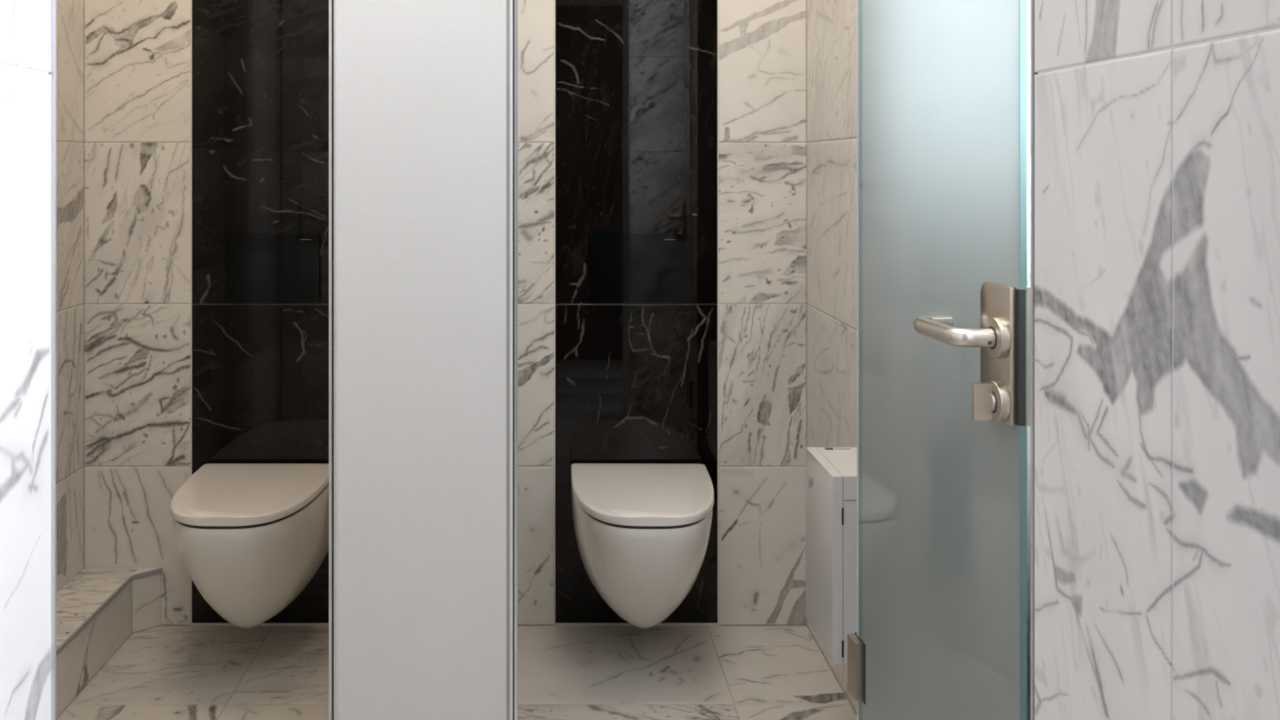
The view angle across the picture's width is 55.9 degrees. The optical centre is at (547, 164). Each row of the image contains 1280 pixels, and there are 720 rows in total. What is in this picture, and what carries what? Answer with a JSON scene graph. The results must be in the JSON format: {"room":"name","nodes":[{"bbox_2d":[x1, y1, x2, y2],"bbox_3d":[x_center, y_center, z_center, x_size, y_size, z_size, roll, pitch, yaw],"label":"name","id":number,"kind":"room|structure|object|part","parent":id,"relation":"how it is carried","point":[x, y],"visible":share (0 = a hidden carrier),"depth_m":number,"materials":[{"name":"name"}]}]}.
{"room":"public restroom","nodes":[
{"label":"public restroom","id":0,"kind":"room"},
{"bbox_2d":[56,0,84,592],"bbox_3d":[-1.202,-0.089,1.907,0.120,2.450,2.105,0,0,0],"label":"wall","id":1,"kind":"structure","parent":0,"point":[69,13],"depth_m":2.87,"materials":[{"name":"stone"}]},
{"bbox_2d":[84,0,807,626],"bbox_3d":[-0.251,-0.089,3.018,1.822,2.450,0.122,0,0,0],"label":"wall","id":2,"kind":"structure","parent":0,"point":[206,121],"depth_m":2.96,"materials":[{"name":"stone"}]},
{"bbox_2d":[170,463,328,627],"bbox_3d":[-0.676,0.890,2.720,0.328,0.322,0.477,0,0,0],"label":"toilet","id":3,"kind":"object","parent":2,"relation":"attached to","point":[250,538],"visible":0.97,"depth_m":2.59,"materials":[{"name":"ceramic"}]},
{"bbox_3d":[-0.676,0.738,2.710,0.328,0.019,0.457,0,0,0],"label":"lid","id":4,"kind":"part","parent":3,"relation":"part of","materials":[{"name":"white plastic"}]},
{"bbox_2d":[226,233,319,301],"bbox_3d":[-0.674,0.253,2.953,0.228,0.166,0.010,0,0,0],"label":"flush plate","id":5,"kind":"object","parent":2,"relation":"attached to","point":[260,267],"visible":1,"depth_m":2.95,"materials":[{"name":"black glass"}]},
{"bbox_2d":[591,233,684,301],"bbox_3d":[0.222,0.253,2.953,0.228,0.166,0.010,0,0,0],"label":"flush plate","id":6,"kind":"object","parent":2,"relation":"attached to","point":[625,267],"visible":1,"depth_m":2.95,"materials":[{"name":"black glass"}]},
{"bbox_2d":[570,462,714,627],"bbox_3d":[0.218,0.890,2.720,0.328,0.322,0.477,0,0,1],"label":"toilet","id":7,"kind":"object","parent":2,"relation":"attached to","point":[642,531],"visible":1,"depth_m":2.58,"materials":[{"name":"ceramic"}]},
{"bbox_3d":[0.218,0.738,2.710,0.328,0.019,0.457,0,0,1],"label":"lid","id":8,"kind":"part","parent":7,"relation":"part of","materials":[{"name":"white plastic"}]},
{"bbox_2d":[56,625,857,719],"bbox_3d":[0.000,1.186,0.989,3.000,0.100,4.179,0,0,0],"label":"floor","id":9,"kind":"structure","parent":0,"point":[162,672],"depth_m":2.65,"materials":[{"name":"stone"}]},
{"bbox_2d":[56,567,162,718],"bbox_3d":[-1.045,1.065,2.427,0.195,0.143,1.070,0,0,0],"label":"ledge","id":10,"kind":"object","parent":9,"relation":"on","point":[98,610],"visible":0.67,"depth_m":2.75,"materials":[{"name":"stone"}]},
{"bbox_2d":[328,0,517,719],"bbox_3d":[-0.193,0.036,1.876,0.292,2.200,0.028,0,0,0],"label":"panel","id":11,"kind":"object","parent":9,"relation":"on","point":[423,94],"visible":1,"depth_m":1.87,"materials":[{"name":"white laminate"}]},
{"bbox_2d":[0,0,1279,719],"bbox_3d":[0.000,-0.089,0.627,2.600,2.450,0.455,0,0,0],"label":"wall","id":12,"kind":"structure","parent":0,"point":[1155,124],"depth_m":0.71,"materials":[{"name":"stone"}]},
{"bbox_2d":[806,0,1030,719],"bbox_3d":[0.700,-0.089,1.907,0.120,2.450,2.105,0,0,0],"label":"wall","id":13,"kind":"structure","parent":0,"point":[831,24],"depth_m":2.69,"materials":[{"name":"stone"}]},
{"bbox_2d":[805,447,857,663],"bbox_3d":[0.574,0.721,2.247,0.132,0.336,0.222,0,0,0],"label":"bin","id":14,"kind":"object","parent":13,"relation":"attached to","point":[831,473],"visible":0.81,"depth_m":2.16,"materials":[{"name":"white plastic"}]},
{"bbox_2d":[1026,0,1030,176],"bbox_3d":[0.690,-0.549,1.500,0.040,1.130,0.520,0,0,0],"label":"window","id":15,"kind":"structure","parent":13,"relation":"in","point":[1028,1],"depth_m":1.73,"materials":[{"name":"glass"}]},
{"bbox_3d":[0.690,0.001,1.500,0.040,0.030,0.460,0,0,0],"label":"frame","id":16,"kind":"part","parent":15,"relation":"part of","materials":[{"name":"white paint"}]},
{"bbox_3d":[0.571,0.030,1.886,0.134,2.188,0.008,0,0,0],"label":"glass","id":17,"kind":"object","parent":13,"relation":"attached to","visible":0},
{"bbox_2d":[847,0,1030,719],"bbox_3d":[0.503,0.100,1.600,0.140,2.048,0.549,0,0,-4],"label":"door","id":18,"kind":"structure","parent":17,"relation":"attached to","point":[944,294],"depth_m":1.53,"materials":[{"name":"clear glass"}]},
{"bbox_3d":[0.473,0.195,1.410,0.051,0.021,0.141,0,0,-4],"label":"lever handle","id":19,"kind":"part","parent":18,"relation":"part of","materials":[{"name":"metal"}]},
{"bbox_3d":[0.515,0.213,1.372,0.008,0.155,0.076,0,0,-4],"label":"lock plate","id":20,"kind":"part","parent":18,"relation":"part of","materials":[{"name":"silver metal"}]},
{"bbox_3d":[0.532,0.213,1.373,0.007,0.155,0.076,0,0,-4],"label":"lock plate","id":21,"kind":"part","parent":18,"relation":"part of","materials":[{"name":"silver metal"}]}
]}

